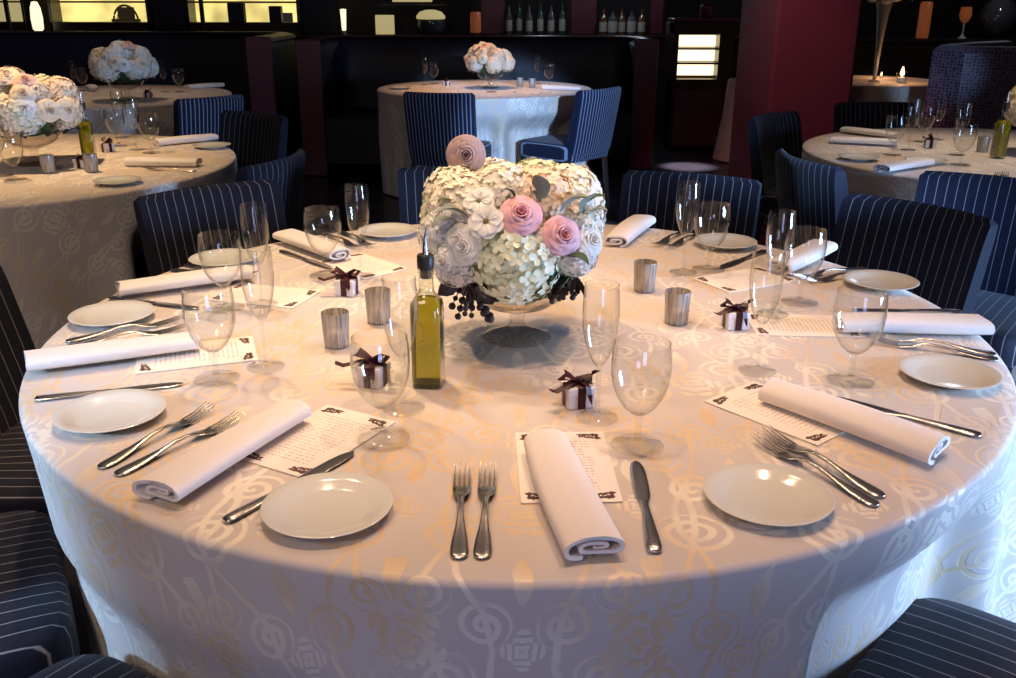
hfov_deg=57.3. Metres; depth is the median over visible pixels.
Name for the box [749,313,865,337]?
menu card
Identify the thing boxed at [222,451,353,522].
table knife
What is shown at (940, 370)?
plate
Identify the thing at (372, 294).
votive holder
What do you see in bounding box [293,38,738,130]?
countertop
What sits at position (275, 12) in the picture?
storage box
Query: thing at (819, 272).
fork
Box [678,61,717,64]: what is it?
shelf
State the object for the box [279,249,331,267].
table knife
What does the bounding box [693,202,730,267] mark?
water goblet
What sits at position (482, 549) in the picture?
fork
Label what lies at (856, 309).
table knife
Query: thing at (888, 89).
tablecloth
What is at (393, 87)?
plate
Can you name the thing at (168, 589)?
tablecloth
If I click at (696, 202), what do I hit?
bowl
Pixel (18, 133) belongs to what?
water goblet
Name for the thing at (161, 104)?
tablecloth
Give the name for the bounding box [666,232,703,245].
fork
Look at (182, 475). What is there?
napkin
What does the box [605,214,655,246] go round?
napkin
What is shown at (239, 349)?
menu card
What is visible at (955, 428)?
table knife
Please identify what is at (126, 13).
basket
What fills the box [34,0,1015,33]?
wall
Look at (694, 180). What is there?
bowl
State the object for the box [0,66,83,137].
flower arrangement
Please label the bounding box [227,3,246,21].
storage box
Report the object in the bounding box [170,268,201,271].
fork
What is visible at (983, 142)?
votive holder
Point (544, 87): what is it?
napkin
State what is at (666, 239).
fork
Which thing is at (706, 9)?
storage jar
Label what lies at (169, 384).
table knife
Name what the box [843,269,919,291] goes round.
plate
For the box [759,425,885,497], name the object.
fork
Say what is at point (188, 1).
shelf
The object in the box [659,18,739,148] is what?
door
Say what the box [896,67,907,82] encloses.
candle
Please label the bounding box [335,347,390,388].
box
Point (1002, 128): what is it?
oil bottle
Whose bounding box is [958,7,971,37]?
glass
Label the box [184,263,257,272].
fork
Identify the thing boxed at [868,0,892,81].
vase
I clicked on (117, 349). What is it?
napkin
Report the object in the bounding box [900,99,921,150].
champagne flute
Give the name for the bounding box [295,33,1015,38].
countertop
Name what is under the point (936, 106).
water goblet
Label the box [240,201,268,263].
bowl
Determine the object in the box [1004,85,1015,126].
flower arrangement
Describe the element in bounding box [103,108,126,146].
water goblet
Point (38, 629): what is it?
dining chair
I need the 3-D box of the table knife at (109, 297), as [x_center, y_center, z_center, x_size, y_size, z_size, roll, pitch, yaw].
[-0.772,-0.080,2.025,0.234,0.006,0.022,7,21,18]
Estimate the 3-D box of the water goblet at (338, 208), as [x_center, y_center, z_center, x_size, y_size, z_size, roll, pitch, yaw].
[-0.436,-0.229,2.200,0.087,0.163,0.087,0,20,0]
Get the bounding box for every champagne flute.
[110,96,128,138]
[124,98,144,150]
[239,246,278,363]
[240,201,274,302]
[344,182,374,276]
[381,276,423,410]
[576,283,619,418]
[671,180,700,270]
[743,250,784,374]
[757,211,795,315]
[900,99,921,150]
[949,104,971,155]
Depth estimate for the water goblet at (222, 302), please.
1.96 m
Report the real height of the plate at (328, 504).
0.016 m
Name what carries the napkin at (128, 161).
on the tablecloth at (67, 238)
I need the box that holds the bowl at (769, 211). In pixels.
[766,211,795,272]
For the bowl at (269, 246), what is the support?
on the champagne flute at (266, 360)
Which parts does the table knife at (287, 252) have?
handle, blade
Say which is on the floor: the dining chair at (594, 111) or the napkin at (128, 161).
the dining chair at (594, 111)
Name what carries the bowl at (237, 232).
on the water goblet at (222, 302)
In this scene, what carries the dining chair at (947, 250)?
on the floor
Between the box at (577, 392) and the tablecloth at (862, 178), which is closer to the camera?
the box at (577, 392)
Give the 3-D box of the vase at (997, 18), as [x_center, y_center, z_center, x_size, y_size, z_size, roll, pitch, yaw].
[4.958,-3.241,9.406,0.360,0.380,0.360,0,20,0]
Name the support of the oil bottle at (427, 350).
on the tablecloth at (168, 589)
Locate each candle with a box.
[340,9,345,30]
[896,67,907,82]
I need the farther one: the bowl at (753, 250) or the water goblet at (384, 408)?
the bowl at (753, 250)
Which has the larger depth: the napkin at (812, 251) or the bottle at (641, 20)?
the bottle at (641, 20)
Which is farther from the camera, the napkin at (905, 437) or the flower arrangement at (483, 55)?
the flower arrangement at (483, 55)
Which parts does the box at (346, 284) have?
lid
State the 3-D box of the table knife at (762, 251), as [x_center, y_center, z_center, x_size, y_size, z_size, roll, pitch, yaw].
[0.600,-0.205,2.377,0.022,0.006,0.234,18,26,40]
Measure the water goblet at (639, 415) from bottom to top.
0.163 m
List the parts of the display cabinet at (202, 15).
post, lit panel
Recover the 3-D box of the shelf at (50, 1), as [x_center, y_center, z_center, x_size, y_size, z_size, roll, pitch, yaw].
[-4.496,-3.733,10.298,1.062,0.020,0.230,0,20,0]
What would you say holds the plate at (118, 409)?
on the tablecloth at (168, 589)
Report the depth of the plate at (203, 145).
4.19 m
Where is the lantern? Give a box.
[916,1,932,37]
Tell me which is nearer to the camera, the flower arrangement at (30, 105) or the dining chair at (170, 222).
the dining chair at (170, 222)
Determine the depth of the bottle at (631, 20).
10.17 m
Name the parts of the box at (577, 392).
lid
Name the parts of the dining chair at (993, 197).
backrest, seat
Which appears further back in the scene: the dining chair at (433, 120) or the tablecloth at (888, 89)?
the tablecloth at (888, 89)
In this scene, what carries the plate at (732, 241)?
on the tablecloth at (168, 589)
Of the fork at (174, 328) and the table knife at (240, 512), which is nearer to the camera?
the table knife at (240, 512)
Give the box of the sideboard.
[854,37,1015,78]
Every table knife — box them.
[34,382,183,400]
[108,296,198,308]
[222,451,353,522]
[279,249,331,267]
[630,460,661,552]
[718,249,765,267]
[836,396,981,436]
[851,308,962,312]
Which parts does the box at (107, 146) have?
lid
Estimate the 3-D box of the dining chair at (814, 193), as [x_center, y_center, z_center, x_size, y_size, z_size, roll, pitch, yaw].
[1.350,-0.297,3.647,0.601,0.840,0.470,-4,20,-10]
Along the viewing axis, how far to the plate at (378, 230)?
2.64 m
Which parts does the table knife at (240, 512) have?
handle, blade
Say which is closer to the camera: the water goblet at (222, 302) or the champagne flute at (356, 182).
the water goblet at (222, 302)
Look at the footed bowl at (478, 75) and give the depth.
7.00 m
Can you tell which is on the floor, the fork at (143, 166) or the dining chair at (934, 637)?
the dining chair at (934, 637)
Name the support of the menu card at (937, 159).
on the tablecloth at (862, 178)
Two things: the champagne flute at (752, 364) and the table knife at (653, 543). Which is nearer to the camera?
the table knife at (653, 543)
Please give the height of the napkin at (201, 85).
0.033 m
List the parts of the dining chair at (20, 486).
backrest, seat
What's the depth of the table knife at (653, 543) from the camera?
1.21 m
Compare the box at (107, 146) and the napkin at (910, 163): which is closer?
the napkin at (910, 163)
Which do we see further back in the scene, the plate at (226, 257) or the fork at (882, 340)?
the plate at (226, 257)
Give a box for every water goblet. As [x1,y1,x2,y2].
[0,133,24,179]
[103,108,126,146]
[137,114,160,153]
[181,286,237,375]
[197,232,244,309]
[303,208,340,273]
[350,334,409,440]
[611,339,671,441]
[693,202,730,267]
[784,227,827,300]
[828,288,888,377]
[883,115,907,155]
[913,106,936,142]
[953,124,977,165]
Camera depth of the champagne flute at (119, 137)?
4.44 m
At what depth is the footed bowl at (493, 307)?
1.79 m
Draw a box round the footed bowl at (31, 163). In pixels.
[0,129,62,166]
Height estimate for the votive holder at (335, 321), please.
0.068 m
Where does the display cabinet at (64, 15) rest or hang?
on the countertop at (661, 37)
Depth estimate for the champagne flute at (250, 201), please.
1.97 m
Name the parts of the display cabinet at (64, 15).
lit panel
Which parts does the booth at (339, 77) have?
panel, rail, seat, panel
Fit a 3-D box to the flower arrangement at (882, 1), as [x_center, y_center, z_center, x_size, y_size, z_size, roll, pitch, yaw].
[3.011,-2.799,7.354,0.390,0.286,0.390,14,24,33]
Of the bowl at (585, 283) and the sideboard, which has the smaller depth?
the bowl at (585, 283)
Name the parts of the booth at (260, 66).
rail, panel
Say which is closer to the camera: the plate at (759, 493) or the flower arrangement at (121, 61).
the plate at (759, 493)
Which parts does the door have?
lit panel, lit panel, lit panel, door, cornice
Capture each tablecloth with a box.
[0,134,237,348]
[19,224,1015,677]
[50,85,231,136]
[377,80,590,196]
[712,78,735,161]
[801,128,1015,384]
[850,75,928,127]
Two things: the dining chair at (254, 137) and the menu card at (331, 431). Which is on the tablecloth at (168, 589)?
the menu card at (331, 431)
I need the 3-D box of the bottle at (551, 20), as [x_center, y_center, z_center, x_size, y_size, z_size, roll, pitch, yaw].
[0.474,-3.499,10.206,0.074,0.300,0.074,17,26,38]
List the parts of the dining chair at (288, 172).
seat, backrest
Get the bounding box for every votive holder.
[38,154,55,173]
[82,153,97,172]
[321,308,348,348]
[364,286,390,324]
[517,77,522,86]
[529,78,535,87]
[634,259,656,292]
[664,287,690,325]
[976,135,990,152]
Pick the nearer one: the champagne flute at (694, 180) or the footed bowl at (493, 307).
the footed bowl at (493, 307)
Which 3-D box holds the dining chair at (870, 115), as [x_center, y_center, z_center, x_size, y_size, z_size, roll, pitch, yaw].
[2.120,-0.876,5.242,0.470,0.840,0.601,-2,20,-5]
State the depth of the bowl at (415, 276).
1.44 m
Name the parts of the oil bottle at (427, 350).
pour spout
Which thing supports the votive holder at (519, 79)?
on the tablecloth at (504, 117)
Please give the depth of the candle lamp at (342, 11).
10.08 m
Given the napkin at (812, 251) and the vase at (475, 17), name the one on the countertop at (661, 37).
the vase at (475, 17)
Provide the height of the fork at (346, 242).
0.013 m
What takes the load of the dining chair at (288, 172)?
on the floor
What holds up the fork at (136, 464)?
on the tablecloth at (168, 589)
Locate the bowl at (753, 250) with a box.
[749,250,784,322]
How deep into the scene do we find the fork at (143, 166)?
3.60 m
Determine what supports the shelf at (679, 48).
attached to the door
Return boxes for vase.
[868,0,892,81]
[979,0,1015,38]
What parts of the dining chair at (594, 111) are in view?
seat, backrest, leg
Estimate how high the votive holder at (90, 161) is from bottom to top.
0.068 m
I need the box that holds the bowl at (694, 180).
[676,180,700,235]
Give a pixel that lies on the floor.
(322, 196)
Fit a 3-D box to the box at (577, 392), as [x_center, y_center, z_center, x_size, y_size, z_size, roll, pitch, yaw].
[0.105,0.080,1.510,0.096,0.063,0.059,-5,21,-13]
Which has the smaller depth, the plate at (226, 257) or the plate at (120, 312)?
the plate at (120, 312)
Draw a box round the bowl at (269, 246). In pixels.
[239,246,273,318]
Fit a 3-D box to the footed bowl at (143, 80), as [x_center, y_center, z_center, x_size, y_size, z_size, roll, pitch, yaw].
[-2.514,-1.639,6.131,0.233,0.122,0.233,0,20,0]
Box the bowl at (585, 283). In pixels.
[582,283,619,364]
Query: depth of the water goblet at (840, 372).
1.59 m
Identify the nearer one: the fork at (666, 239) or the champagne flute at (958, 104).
the fork at (666, 239)
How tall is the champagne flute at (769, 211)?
0.220 m
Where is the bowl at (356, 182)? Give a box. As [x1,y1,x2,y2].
[344,182,368,238]
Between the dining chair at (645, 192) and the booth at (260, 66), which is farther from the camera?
the booth at (260, 66)
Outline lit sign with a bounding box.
[392,0,431,1]
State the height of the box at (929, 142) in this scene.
0.063 m
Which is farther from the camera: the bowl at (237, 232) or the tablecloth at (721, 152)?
the tablecloth at (721, 152)
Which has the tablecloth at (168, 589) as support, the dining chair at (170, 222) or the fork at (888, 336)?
the fork at (888, 336)
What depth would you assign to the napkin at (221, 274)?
2.10 m
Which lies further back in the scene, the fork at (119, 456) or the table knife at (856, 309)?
the table knife at (856, 309)
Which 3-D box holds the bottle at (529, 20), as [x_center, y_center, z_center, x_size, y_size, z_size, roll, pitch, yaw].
[0.231,-3.478,10.147,0.074,0.300,0.074,-9,22,-23]
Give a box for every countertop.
[293,33,1015,130]
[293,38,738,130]
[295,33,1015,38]
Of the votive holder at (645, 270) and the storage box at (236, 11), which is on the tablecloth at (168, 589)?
the votive holder at (645, 270)
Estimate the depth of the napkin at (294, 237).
2.40 m
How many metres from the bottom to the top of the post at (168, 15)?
1.269 m
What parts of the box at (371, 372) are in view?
lid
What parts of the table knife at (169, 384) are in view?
handle, blade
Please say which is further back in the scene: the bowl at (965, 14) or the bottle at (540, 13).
the bottle at (540, 13)
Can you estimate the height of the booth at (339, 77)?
1.083 m
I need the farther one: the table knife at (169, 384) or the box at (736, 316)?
the box at (736, 316)
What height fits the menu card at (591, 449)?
0.002 m
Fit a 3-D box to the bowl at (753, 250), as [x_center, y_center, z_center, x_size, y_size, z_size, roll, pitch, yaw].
[0.445,-0.088,1.605,0.057,0.132,0.057,0,20,0]
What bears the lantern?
on the sideboard
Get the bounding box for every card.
[135,336,257,373]
[206,283,321,308]
[242,404,395,476]
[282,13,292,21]
[319,252,408,279]
[514,91,542,93]
[515,431,622,503]
[692,267,798,292]
[704,381,843,445]
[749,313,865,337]
[904,156,947,164]
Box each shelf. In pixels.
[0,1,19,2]
[50,1,144,2]
[188,1,295,2]
[377,3,446,4]
[678,47,718,49]
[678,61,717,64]
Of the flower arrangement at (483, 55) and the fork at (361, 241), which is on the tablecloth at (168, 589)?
the fork at (361, 241)
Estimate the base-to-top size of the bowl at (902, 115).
0.113 m
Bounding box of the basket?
[111,4,140,21]
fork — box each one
[65,323,187,345]
[66,314,182,341]
[97,402,216,468]
[114,410,244,475]
[142,166,195,171]
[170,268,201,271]
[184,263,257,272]
[322,233,363,246]
[337,230,372,244]
[450,462,470,558]
[473,462,495,558]
[653,230,687,243]
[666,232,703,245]
[750,432,879,506]
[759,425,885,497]
[790,267,865,276]
[801,272,845,280]
[869,334,997,360]
[870,331,995,355]
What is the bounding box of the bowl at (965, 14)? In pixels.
[959,7,971,23]
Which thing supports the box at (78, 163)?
on the tablecloth at (67, 238)
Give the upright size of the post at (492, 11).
1.269 m
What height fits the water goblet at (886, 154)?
0.163 m
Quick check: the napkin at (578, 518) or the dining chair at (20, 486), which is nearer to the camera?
the napkin at (578, 518)
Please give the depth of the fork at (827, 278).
2.20 m
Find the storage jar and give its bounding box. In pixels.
[699,3,713,17]
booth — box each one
[0,31,301,156]
[294,35,658,175]
[921,40,1015,129]
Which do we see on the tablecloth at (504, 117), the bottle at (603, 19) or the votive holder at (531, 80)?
the votive holder at (531, 80)
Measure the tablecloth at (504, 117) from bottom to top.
0.748 m
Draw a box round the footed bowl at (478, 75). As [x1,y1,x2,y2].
[478,75,501,88]
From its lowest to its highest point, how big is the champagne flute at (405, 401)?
0.220 m
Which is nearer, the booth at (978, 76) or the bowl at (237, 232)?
the bowl at (237, 232)
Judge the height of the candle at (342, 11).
0.225 m
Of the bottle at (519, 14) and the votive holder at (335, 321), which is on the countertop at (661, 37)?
the bottle at (519, 14)
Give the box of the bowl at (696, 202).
[694,202,730,248]
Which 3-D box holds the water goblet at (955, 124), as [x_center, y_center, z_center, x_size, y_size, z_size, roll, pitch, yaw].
[1.833,-0.783,3.744,0.087,0.163,0.087,0,20,0]
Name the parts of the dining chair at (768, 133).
leg, seat, backrest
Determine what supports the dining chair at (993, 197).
on the floor
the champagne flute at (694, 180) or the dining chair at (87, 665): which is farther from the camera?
the champagne flute at (694, 180)
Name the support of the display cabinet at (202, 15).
on the countertop at (661, 37)
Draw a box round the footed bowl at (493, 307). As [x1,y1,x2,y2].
[483,300,558,341]
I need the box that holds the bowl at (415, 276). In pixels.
[381,276,417,358]
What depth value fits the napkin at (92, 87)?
6.73 m
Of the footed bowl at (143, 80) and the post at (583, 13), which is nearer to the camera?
the footed bowl at (143, 80)
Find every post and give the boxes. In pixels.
[151,0,187,30]
[481,0,504,33]
[570,0,596,33]
[648,0,663,33]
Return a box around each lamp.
[30,1,43,30]
[340,9,347,34]
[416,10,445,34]
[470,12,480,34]
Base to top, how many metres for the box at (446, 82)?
0.063 m
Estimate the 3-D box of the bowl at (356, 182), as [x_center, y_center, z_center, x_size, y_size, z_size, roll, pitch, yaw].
[-0.351,-0.294,2.167,0.057,0.132,0.057,0,20,0]
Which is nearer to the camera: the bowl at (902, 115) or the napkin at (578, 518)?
the napkin at (578, 518)
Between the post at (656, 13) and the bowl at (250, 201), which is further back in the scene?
the post at (656, 13)
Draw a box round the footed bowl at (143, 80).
[107,80,143,100]
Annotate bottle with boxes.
[77,91,95,153]
[410,228,444,388]
[506,6,511,34]
[516,3,521,34]
[526,6,532,34]
[537,3,542,34]
[548,6,554,34]
[559,3,564,34]
[599,9,606,34]
[608,12,616,34]
[617,9,625,34]
[626,12,635,34]
[637,9,645,34]
[989,91,1011,158]
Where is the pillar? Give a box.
[728,0,862,178]
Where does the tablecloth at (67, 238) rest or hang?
on the floor
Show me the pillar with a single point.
(799, 56)
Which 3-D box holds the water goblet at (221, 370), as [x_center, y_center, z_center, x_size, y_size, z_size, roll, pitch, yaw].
[-0.507,-0.007,1.590,0.087,0.163,0.087,0,20,0]
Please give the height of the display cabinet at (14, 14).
0.720 m
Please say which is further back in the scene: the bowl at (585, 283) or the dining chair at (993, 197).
the dining chair at (993, 197)
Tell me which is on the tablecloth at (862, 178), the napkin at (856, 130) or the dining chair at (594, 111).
the napkin at (856, 130)
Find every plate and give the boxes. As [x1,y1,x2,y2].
[52,389,166,433]
[67,300,154,327]
[92,175,141,185]
[188,248,257,267]
[192,142,230,148]
[260,472,392,538]
[358,223,417,238]
[389,86,410,88]
[694,233,757,249]
[703,463,834,526]
[837,153,879,161]
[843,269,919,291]
[898,353,1002,389]
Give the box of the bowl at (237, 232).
[197,232,240,286]
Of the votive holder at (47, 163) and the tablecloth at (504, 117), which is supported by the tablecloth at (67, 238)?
the votive holder at (47, 163)
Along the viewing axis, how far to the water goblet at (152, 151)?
4.03 m
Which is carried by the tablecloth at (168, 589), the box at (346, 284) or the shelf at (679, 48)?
the box at (346, 284)
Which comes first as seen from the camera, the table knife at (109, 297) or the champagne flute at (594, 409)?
the champagne flute at (594, 409)
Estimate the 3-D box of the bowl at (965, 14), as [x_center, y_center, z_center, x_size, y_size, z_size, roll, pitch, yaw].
[4.612,-3.263,9.377,0.120,0.160,0.120,0,20,0]
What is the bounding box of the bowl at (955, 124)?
[953,124,977,152]
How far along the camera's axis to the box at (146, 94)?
6.25 m
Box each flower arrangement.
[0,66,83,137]
[88,40,158,82]
[417,134,607,322]
[464,41,514,74]
[867,0,912,3]
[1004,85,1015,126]
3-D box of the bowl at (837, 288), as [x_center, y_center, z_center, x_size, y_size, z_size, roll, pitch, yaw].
[0.595,-0.027,1.579,0.087,0.113,0.087,0,20,0]
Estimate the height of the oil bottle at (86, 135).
0.274 m
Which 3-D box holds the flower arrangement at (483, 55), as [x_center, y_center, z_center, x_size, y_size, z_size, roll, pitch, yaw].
[-0.141,-2.104,6.967,0.363,0.244,0.388,-8,22,-21]
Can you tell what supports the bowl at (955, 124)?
on the water goblet at (955, 124)
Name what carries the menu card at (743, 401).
on the tablecloth at (168, 589)
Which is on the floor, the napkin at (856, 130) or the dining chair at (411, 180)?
the dining chair at (411, 180)
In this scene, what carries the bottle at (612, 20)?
on the countertop at (661, 37)
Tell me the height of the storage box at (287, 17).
0.100 m
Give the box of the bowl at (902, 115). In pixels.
[885,115,907,142]
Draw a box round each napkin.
[24,331,200,370]
[85,84,98,90]
[115,265,252,295]
[124,157,201,166]
[132,399,311,501]
[152,133,218,145]
[184,82,224,88]
[272,229,350,259]
[524,429,624,560]
[542,85,581,89]
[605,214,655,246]
[758,378,950,464]
[766,239,837,274]
[830,136,898,145]
[832,312,994,334]
[840,126,899,138]
[873,158,934,171]
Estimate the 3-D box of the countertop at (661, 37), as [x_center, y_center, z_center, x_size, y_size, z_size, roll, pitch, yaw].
[0.224,-2.912,10.540,12.500,1.030,0.600,0,20,0]
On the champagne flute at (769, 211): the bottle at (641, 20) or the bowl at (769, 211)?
the bowl at (769, 211)
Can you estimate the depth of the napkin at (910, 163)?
3.62 m
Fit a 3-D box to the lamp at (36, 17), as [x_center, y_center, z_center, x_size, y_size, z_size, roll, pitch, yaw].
[-5.114,-3.486,10.090,0.124,0.335,0.124,0,20,0]
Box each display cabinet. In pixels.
[0,0,33,30]
[47,0,154,30]
[185,0,303,33]
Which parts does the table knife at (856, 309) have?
blade, handle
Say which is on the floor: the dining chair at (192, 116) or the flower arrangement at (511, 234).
the dining chair at (192, 116)
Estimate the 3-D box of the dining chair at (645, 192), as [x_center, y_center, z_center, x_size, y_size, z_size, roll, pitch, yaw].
[0.509,-0.077,3.039,0.470,0.840,0.601,9,22,23]
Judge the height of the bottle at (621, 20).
0.270 m
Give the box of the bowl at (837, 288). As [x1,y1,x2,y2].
[832,288,888,354]
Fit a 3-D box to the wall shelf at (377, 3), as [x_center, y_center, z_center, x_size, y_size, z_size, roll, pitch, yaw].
[-1.057,-3.701,10.286,0.750,0.020,0.220,0,20,0]
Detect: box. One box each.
[72,151,84,168]
[99,137,120,152]
[143,88,152,97]
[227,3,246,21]
[268,6,282,21]
[318,266,360,296]
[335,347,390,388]
[375,15,394,33]
[443,78,450,85]
[549,369,599,409]
[712,297,754,329]
[922,133,936,148]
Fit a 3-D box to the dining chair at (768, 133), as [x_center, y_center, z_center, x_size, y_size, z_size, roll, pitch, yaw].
[1.539,-0.702,4.761,0.601,0.840,0.470,18,26,40]
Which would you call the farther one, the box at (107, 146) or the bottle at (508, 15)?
the bottle at (508, 15)
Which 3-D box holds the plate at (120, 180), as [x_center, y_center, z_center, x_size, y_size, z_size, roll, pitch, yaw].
[-1.404,-0.566,3.345,0.168,0.016,0.168,0,20,0]
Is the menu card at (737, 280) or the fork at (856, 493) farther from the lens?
the menu card at (737, 280)
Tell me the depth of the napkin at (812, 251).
2.30 m
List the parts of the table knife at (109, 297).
handle, blade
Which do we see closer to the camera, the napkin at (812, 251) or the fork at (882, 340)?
the fork at (882, 340)
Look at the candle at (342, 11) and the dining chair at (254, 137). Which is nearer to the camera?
the dining chair at (254, 137)
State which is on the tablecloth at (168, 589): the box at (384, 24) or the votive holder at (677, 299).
the votive holder at (677, 299)
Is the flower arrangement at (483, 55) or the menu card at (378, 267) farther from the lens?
the flower arrangement at (483, 55)
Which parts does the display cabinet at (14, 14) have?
post, lit panel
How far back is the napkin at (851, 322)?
1.83 m
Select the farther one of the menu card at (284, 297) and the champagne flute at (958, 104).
the champagne flute at (958, 104)
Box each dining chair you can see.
[0,266,63,556]
[0,510,79,677]
[29,654,154,677]
[133,148,305,278]
[133,179,287,276]
[173,94,244,141]
[218,110,287,169]
[397,165,503,224]
[403,91,490,166]
[520,86,620,206]
[618,170,761,237]
[748,111,802,243]
[775,148,847,260]
[827,193,997,313]
[833,102,914,132]
[847,598,1015,677]
[914,170,1015,385]
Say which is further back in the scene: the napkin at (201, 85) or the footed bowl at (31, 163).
the napkin at (201, 85)
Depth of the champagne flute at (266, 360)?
1.63 m
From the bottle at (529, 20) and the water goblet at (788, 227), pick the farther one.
the bottle at (529, 20)
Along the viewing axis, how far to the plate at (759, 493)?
1.24 m
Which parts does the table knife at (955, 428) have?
blade, handle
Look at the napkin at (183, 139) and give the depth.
4.27 m
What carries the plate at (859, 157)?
on the tablecloth at (862, 178)
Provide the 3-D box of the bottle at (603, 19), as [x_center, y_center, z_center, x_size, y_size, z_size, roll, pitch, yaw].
[1.046,-3.479,10.199,0.087,0.270,0.087,0,20,0]
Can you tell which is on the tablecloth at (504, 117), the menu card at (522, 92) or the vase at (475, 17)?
the menu card at (522, 92)
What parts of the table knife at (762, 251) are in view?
blade, handle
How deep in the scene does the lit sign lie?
10.26 m
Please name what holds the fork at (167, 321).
on the tablecloth at (168, 589)
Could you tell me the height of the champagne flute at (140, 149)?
0.220 m
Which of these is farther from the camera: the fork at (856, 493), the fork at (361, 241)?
the fork at (361, 241)
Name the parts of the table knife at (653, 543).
blade, handle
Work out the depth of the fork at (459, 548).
1.17 m
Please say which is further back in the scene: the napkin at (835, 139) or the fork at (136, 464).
the napkin at (835, 139)
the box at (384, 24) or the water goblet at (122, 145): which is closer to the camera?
the water goblet at (122, 145)
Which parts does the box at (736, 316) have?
lid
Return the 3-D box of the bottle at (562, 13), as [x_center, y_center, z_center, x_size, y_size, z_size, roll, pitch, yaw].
[0.595,-3.510,10.193,0.068,0.330,0.068,-6,21,-15]
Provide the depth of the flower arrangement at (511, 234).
1.62 m
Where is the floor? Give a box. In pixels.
[64,131,781,654]
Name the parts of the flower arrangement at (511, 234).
open flower, open flower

